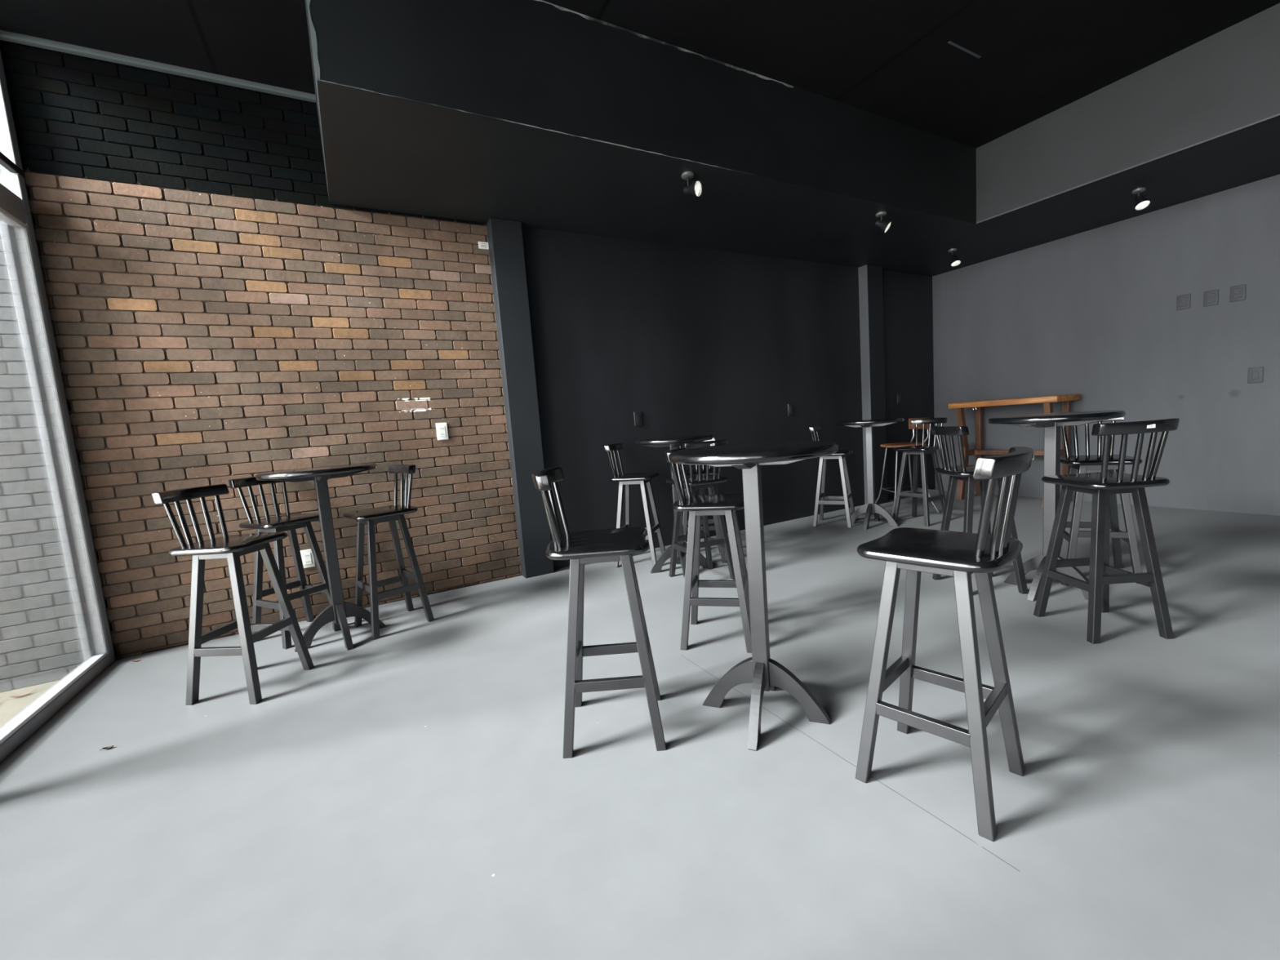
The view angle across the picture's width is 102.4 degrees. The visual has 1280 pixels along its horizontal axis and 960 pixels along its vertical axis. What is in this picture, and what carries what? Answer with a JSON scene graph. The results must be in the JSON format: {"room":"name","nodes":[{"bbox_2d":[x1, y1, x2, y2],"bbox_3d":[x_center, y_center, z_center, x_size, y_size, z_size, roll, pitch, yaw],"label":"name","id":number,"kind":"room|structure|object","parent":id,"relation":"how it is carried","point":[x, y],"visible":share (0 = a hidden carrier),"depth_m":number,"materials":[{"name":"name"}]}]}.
{"room":"bar","nodes":[
{"label":"bar","id":0,"kind":"room"},
{"bbox_2d":[0,40,521,659],"bbox_3d":[-2.205,-0.785,3.538,2.491,3.460,0.112,-8,7,-28],"label":"brick wall","id":1,"kind":"structure","parent":0,"point":[216,319],"depth_m":3.27,"materials":[{"name":"brown brick"}]},
{"bbox_2d":[0,29,315,102],"bbox_3d":[-2.743,-2.420,3.039,1.454,0.035,0.045,-8,7,-28],"label":"trim","id":2,"kind":"structure","parent":1,"relation":"attached to","point":[7,36],"depth_m":2.97,"materials":[{"name":"grey metal"}]},
{"bbox_2d":[300,549,315,568],"bbox_3d":[-2.270,0.537,3.517,0.078,0.125,0.014,-8,7,-28],"label":"wall outlet","id":3,"kind":"object","parent":1,"relation":"attached to","point":[308,559],"visible":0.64,"depth_m":3.51,"materials":[{"name":"grey plastic"}]},
{"bbox_2d":[303,552,311,564],"bbox_3d":[-2.268,0.538,3.513,0.042,0.077,0.004,-8,7,-28],"label":"socket","id":4,"kind":"object","parent":3,"relation":"attached to","point":[307,556],"depth_m":3.51,"materials":[{"name":"white plastic"}]},
{"bbox_2d":[435,422,448,439],"bbox_3d":[-1.494,-0.367,3.889,0.080,0.128,0.014,-8,7,-28],"label":"wall outlet","id":5,"kind":"object","parent":1,"relation":"attached to","point":[442,428],"visible":1,"depth_m":3.88,"materials":[{"name":"white plastic"}]},
{"bbox_2d":[438,426,445,436],"bbox_3d":[-1.492,-0.367,3.885,0.043,0.079,0.004,-8,7,-28],"label":"socket","id":6,"kind":"object","parent":5,"relation":"attached to","point":[442,429],"depth_m":3.88,"materials":[{"name":"white plastic"}]},
{"bbox_2d":[478,241,488,249],"bbox_3d":[-1.203,-1.804,3.961,0.076,0.052,0.007,-8,7,-28],"label":"paper tag","id":7,"kind":"object","parent":1,"relation":"attached to","point":[482,245],"visible":1,"depth_m":3.96,"materials":[{"name":"white"}]},
{"bbox_2d":[486,217,554,577],"bbox_3d":[-0.952,-0.606,4.131,0.244,2.795,0.131,-8,7,-28],"label":"column","id":8,"kind":"structure","parent":1,"relation":"attached to","point":[505,239],"depth_m":4.06,"materials":[{"name":"paint"}]},
{"bbox_2d":[0,490,1279,959],"bbox_3d":[2.445,0.897,1.442,8.332,0.120,8.447,-8,7,-28],"label":"floor","id":9,"kind":"structure","parent":0,"point":[410,793],"depth_m":1.67,"materials":[{"name":"grey paint"}]},
{"bbox_2d":[100,745,113,750],"bbox_3d":[-2.194,1.103,2.117,0.046,0.010,0.018,-7,7,-23],"label":"dry leaf","id":10,"kind":"object","parent":9,"relation":"on","point":[108,747],"visible":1,"depth_m":2.12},
{"bbox_2d":[151,484,314,705],"bbox_3d":[-2.015,0.536,2.558,0.414,1.018,0.372,-4,6,7],"label":"bar stool","id":11,"kind":"object","parent":9,"relation":"on","point":[231,547],"visible":1,"depth_m":2.45,"materials":[{"name":"black paint"}]},
{"bbox_2d":[228,476,331,648],"bbox_3d":[-2.235,0.478,3.251,0.414,1.018,0.372,-1,7,27],"label":"bar stool","id":12,"kind":"object","parent":9,"relation":"on","point":[289,522],"visible":0.83,"depth_m":3.21,"materials":[{"name":"black paint"}]},
{"bbox_2d":[255,462,386,652],"bbox_3d":[-1.864,0.450,3.105,0.614,1.050,0.614,-9,8,-39],"label":"bar table","id":13,"kind":"object","parent":9,"relation":"on","point":[337,612],"visible":0.98,"depth_m":3.06,"materials":[{"name":"black paint"}]},
{"bbox_2d":[342,464,434,639],"bbox_3d":[-1.621,0.426,3.314,0.372,1.018,0.414,2,9,45],"label":"bar stool","id":14,"kind":"object","parent":9,"relation":"on","point":[370,517],"visible":1,"depth_m":3.29,"materials":[{"name":"black paint"}]},
{"bbox_2d":[531,466,666,758],"bbox_3d":[-0.153,0.460,1.972,0.414,1.018,0.372,-4,6,-1],"label":"bar stool","id":15,"kind":"object","parent":9,"relation":"on","point":[615,544],"visible":1,"depth_m":1.85,"materials":[{"name":"black paint"}]},
{"bbox_2d":[604,443,665,567],"bbox_3d":[-0.050,0.197,4.372,0.414,1.018,0.372,-2,6,16],"label":"bar stool","id":16,"kind":"object","parent":9,"relation":"on","point":[627,479],"visible":0.89,"depth_m":4.28,"materials":[{"name":"black paint"}]},
{"bbox_2d":[633,434,712,578],"bbox_3d":[0.292,0.193,4.026,0.614,1.050,0.614,-5,6,-4],"label":"bar table","id":17,"kind":"object","parent":9,"relation":"on","point":[673,442],"visible":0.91,"depth_m":3.95,"materials":[{"name":"black paint"}]},
{"bbox_2d":[666,439,735,580],"bbox_3d":[0.435,0.226,3.766,0.372,1.018,0.414,-7,7,-22],"label":"bar stool","id":18,"kind":"object","parent":9,"relation":"on","point":[700,482],"visible":0.67,"depth_m":3.72,"materials":[{"name":"black paint"}]},
{"bbox_2d":[679,436,726,564],"bbox_3d":[0.498,0.159,4.349,0.372,1.018,0.414,-4,6,5],"label":"bar stool","id":19,"kind":"object","parent":9,"relation":"on","point":[685,522],"visible":0.3,"depth_m":4.21,"materials":[{"name":"black paint"}]},
{"bbox_2d":[664,448,751,653],"bbox_3d":[0.375,0.340,2.729,0.414,1.018,0.372,-3,6,15],"label":"bar stool","id":20,"kind":"object","parent":9,"relation":"on","point":[726,504],"visible":0.9,"depth_m":2.63,"materials":[{"name":"black paint"}]},
{"bbox_2d":[668,440,838,751],"bbox_3d":[0.451,0.398,1.979,0.614,1.050,0.614,-2,7,23],"label":"bar table","id":21,"kind":"object","parent":9,"relation":"on","point":[765,673],"visible":1,"depth_m":1.94,"materials":[{"name":"black paint"}]},
{"bbox_2d":[807,425,856,528],"bbox_3d":[1.971,-0.052,5.311,0.414,1.018,0.372,-1,7,30],"label":"bar stool","id":22,"kind":"object","parent":9,"relation":"on","point":[841,455],"visible":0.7,"depth_m":5.26,"materials":[{"name":"black paint"}]},
{"bbox_2d":[835,417,904,529],"bbox_3d":[2.291,-0.071,5.114,0.614,1.050,0.614,1,8,39],"label":"bar table","id":23,"kind":"object","parent":9,"relation":"on","point":[871,508],"visible":0.98,"depth_m":5.07,"materials":[{"name":"black paint"}]},
{"bbox_2d":[875,417,938,515],"bbox_3d":[2.912,-0.161,5.696,0.506,1.014,0.506,-4,6,1],"label":"wooden stool","id":24,"kind":"object","parent":9,"relation":"on","point":[926,425],"visible":0.79,"depth_m":5.67,"materials":[{"name":"brown wood"}]},
{"bbox_2d":[893,417,946,526],"bbox_3d":[2.797,-0.094,5.124,0.414,1.018,0.371,-8,7,-30],"label":"bar stool","id":25,"kind":"object","parent":9,"relation":"on","point":[922,450],"visible":0.94,"depth_m":5.10,"materials":[{"name":"black paint"}]},
{"bbox_2d":[855,446,1034,841],"bbox_3d":[0.920,0.424,1.551,0.372,1.018,0.414,-10,8,-42],"label":"bar stool","id":26,"kind":"object","parent":9,"relation":"on","point":[958,555],"visible":1,"depth_m":1.49,"materials":[{"name":"black paint"}]},
{"bbox_2d":[930,426,1028,594],"bbox_3d":[2.072,0.164,3.197,0.414,1.018,0.371,-4,6,4],"label":"bar stool","id":27,"kind":"object","parent":9,"relation":"on","point":[963,472],"visible":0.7,"depth_m":3.10,"materials":[{"name":"black paint"}]},
{"bbox_2d":[947,393,1080,506],"bbox_3d":[4.186,-0.337,5.819,0.520,1.150,1.090,-8,7,-28],"label":"trestle table","id":28,"kind":"object","parent":9,"relation":"on","point":[1047,401],"visible":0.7,"depth_m":5.90,"materials":[{"name":"orange wood"}]},
{"bbox_2d":[987,409,1125,601],"bbox_3d":[2.408,0.143,3.012,0.614,1.050,0.614,-8,7,-29],"label":"bar table","id":29,"kind":"object","parent":9,"relation":"on","point":[1051,423],"visible":0.85,"depth_m":2.96,"materials":[{"name":"black paint"}]},
{"bbox_2d":[1058,417,1142,583],"bbox_3d":[2.898,0.094,3.284,0.372,1.018,0.414,-1,7,27],"label":"bar stool","id":30,"kind":"object","parent":9,"relation":"on","point":[1082,464],"visible":0.6,"depth_m":3.22,"materials":[{"name":"black paint"}]},
{"bbox_2d":[1033,417,1179,644],"bbox_3d":[2.250,0.226,2.494,0.371,1.018,0.414,-4,6,1],"label":"bar stool","id":31,"kind":"object","parent":9,"relation":"on","point":[1102,484],"visible":1,"depth_m":2.39,"materials":[{"name":"black paint"}]},
{"bbox_2d":[0,0,1279,148],"bbox_3d":[2.181,-2.654,1.066,8.332,0.120,8.447,-8,7,-28],"label":"ceiling","id":32,"kind":"structure","parent":0,"point":[893,60],"depth_m":3.17,"materials":[{"name":"black paint"}]},
{"bbox_2d":[306,0,319,80],"bbox_3d":[-1.456,-2.116,2.270,0.027,0.665,0.001,-8,7,-28],"label":"trim","id":33,"kind":"structure","parent":32,"relation":"attached to","point":[313,32],"depth_m":2.29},
{"bbox_2d":[533,0,793,88],"bbox_3d":[0.171,-2.652,3.139,2.100,0.020,0.001,-8,7,-28],"label":"trim","id":34,"kind":"structure","parent":32,"relation":"attached to","point":[561,8],"depth_m":3.11,"materials":[{"name":"paint"}]},
{"bbox_2d":[947,40,981,57],"bbox_3d":[2.141,-2.835,3.393,0.360,0.004,0.014,-8,7,-28],"label":"trim","id":35,"kind":"structure","parent":32,"relation":"attached to","point":[949,42],"depth_m":3.39,"materials":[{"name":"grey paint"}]},
{"bbox_2d":[521,226,935,568],"bbox_3d":[1.405,-1.262,5.500,5.581,3.460,0.112,-8,7,-28],"label":"wall","id":36,"kind":"structure","parent":0,"point":[694,340],"depth_m":4.99,"materials":[{"name":"black paint"}]},
{"bbox_2d":[316,79,755,175],"bbox_3d":[-0.329,-1.938,2.907,2.557,0.008,0.001,-8,7,-28],"label":"trim","id":37,"kind":"structure","parent":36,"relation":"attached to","point":[317,79],"depth_m":2.75,"materials":[{"name":"paint"}]},
{"bbox_2d":[633,411,642,426],"bbox_3d":[-0.016,-0.557,4.683,0.080,0.130,0.014,-8,7,-28],"label":"wall switch","id":38,"kind":"object","parent":36,"relation":"attached to","point":[637,415],"visible":1,"depth_m":4.68,"materials":[{"name":"black plastic"}]},
{"bbox_2d":[304,0,1052,276],"bbox_3d":[1.144,-2.541,4.455,6.738,0.665,1.338,-8,7,-28],"label":"bulkhead","id":39,"kind":"object","parent":36,"relation":"attached to","point":[824,168],"depth_m":3.29,"materials":[{"name":"black paint"}]},
{"bbox_2d":[681,171,702,197],"bbox_3d":[0.344,-1.959,3.432,0.128,0.155,0.099,-1,7,25],"label":"ceiling spotlight","id":40,"kind":"object","parent":39,"relation":"hanging from","point":[695,188],"visible":1,"depth_m":3.42,"materials":[{"name":"grey metal"}]},
{"bbox_2d":[875,211,892,233],"bbox_3d":[2.068,-2.181,4.369,0.130,0.167,0.099,-2,6,18],"label":"ceiling spotlight","id":41,"kind":"object","parent":39,"relation":"hanging from","point":[884,226],"visible":1,"depth_m":4.36,"materials":[{"name":"grey metal"}]},
{"bbox_2d":[947,248,961,266],"bbox_3d":[3.408,-2.408,5.581,0.138,0.169,0.109,-8,7,-28],"label":"ceiling spotlight","id":42,"kind":"object","parent":39,"relation":"hanging from","point":[955,262],"visible":1,"depth_m":5.58,"materials":[{"name":"grey metal"}]},
{"bbox_2d":[787,404,793,416],"bbox_3d":[1.636,-0.761,5.587,0.075,0.130,0.014,-8,7,-28],"label":"wall switch","id":43,"kind":"object","parent":36,"relation":"attached to","point":[790,406],"visible":1,"depth_m":5.58,"materials":[{"name":"black plastic"}]},
{"bbox_2d":[857,264,887,504],"bbox_3d":[2.784,-1.098,6.151,0.273,2.795,0.130,-8,7,-28],"label":"column","id":44,"kind":"structure","parent":36,"relation":"attached to","point":[870,277],"depth_m":6.06,"materials":[{"name":"black paint"}]},
{"bbox_2d":[897,394,901,404],"bbox_3d":[3.259,-1.013,6.471,0.075,0.130,0.014,-8,7,-28],"label":"wall switch","id":45,"kind":"object","parent":36,"relation":"attached to","point":[899,396],"visible":1,"depth_m":6.46,"materials":[{"name":"black plastic"}]},
{"bbox_2d":[932,174,1279,515],"bbox_3d":[5.901,-1.353,3.215,0.100,3.460,8.447,-8,7,-28],"label":"wall","id":46,"kind":"structure","parent":0,"point":[1093,314],"depth_m":4.97,"materials":[{"name":"grey paint"}]},
{"bbox_2d":[976,3,1279,240],"bbox_3d":[5.459,-2.607,2.065,1.477,0.665,7.009,-8,7,-28],"label":"bulkhead","id":47,"kind":"object","parent":46,"relation":"attached to","point":[1228,80],"depth_m":3.92,"materials":[{"name":"black paint"}]},
{"bbox_2d":[1131,187,1151,211],"bbox_3d":[4.142,-2.323,4.259,0.099,0.167,0.122,-6,6,-14],"label":"ceiling spotlight","id":48,"kind":"object","parent":47,"relation":"hanging from","point":[1141,203],"visible":1,"depth_m":4.25,"materials":[{"name":"grey metal"}]},
{"bbox_2d":[976,113,1279,223],"bbox_3d":[4.843,-2.199,1.749,0.016,0.012,7.009,-8,7,-28],"label":"trim","id":49,"kind":"structure","parent":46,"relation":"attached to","point":[1277,114],"depth_m":3.79,"materials":[{"name":"grey paint"}]},
{"bbox_2d":[1176,293,1191,310],"bbox_3d":[4.977,-1.630,4.715,0.016,0.130,0.090,-8,7,-28],"label":"blank plate","id":50,"kind":"object","parent":46,"relation":"attached to","point":[1183,302],"visible":1,"depth_m":4.71,"materials":[{"name":"grey plastic"}]},
{"bbox_2d":[1203,288,1218,306],"bbox_3d":[5.062,-1.612,4.564,0.016,0.130,0.090,-8,7,-28],"label":"blank plate","id":51,"kind":"object","parent":46,"relation":"attached to","point":[1211,297],"visible":1,"depth_m":4.56,"materials":[{"name":"grey plastic"}]},
{"bbox_2d":[1230,284,1246,302],"bbox_3d":[5.139,-1.604,4.425,0.016,0.130,0.090,-8,7,-28],"label":"blank plate","id":52,"kind":"object","parent":46,"relation":"attached to","point":[1237,293],"visible":1,"depth_m":4.42,"materials":[{"name":"grey plastic"}]},
{"bbox_2d":[1247,366,1263,383],"bbox_3d":[5.251,-0.894,4.392,0.014,0.130,0.085,-8,7,-28],"label":"wall switch","id":53,"kind":"object","parent":46,"relation":"attached to","point":[1255,374],"visible":1,"depth_m":4.39,"materials":[{"name":"grey plastic"}]},
{"label":"outside","id":54,"kind":"structure","parent":0,"visible":0},
{"bbox_2d":[0,49,115,659],"bbox_3d":[-5.037,-0.411,1.990,4.009,4.060,0.112,-8,7,-28],"label":"wall","id":55,"kind":"structure","parent":54,"point":[0,50],"depth_m":2.89,"materials":[{"name":"grey paint"}]},
{"bbox_2d":[0,53,115,762],"bbox_3d":[-2.942,-0.592,2.227,0.092,3.460,1.485,-8,7,-28],"label":"window","id":56,"kind":"structure","parent":55,"relation":"in","point":[55,637],"depth_m":2.60,"materials":[{"name":"glass"}]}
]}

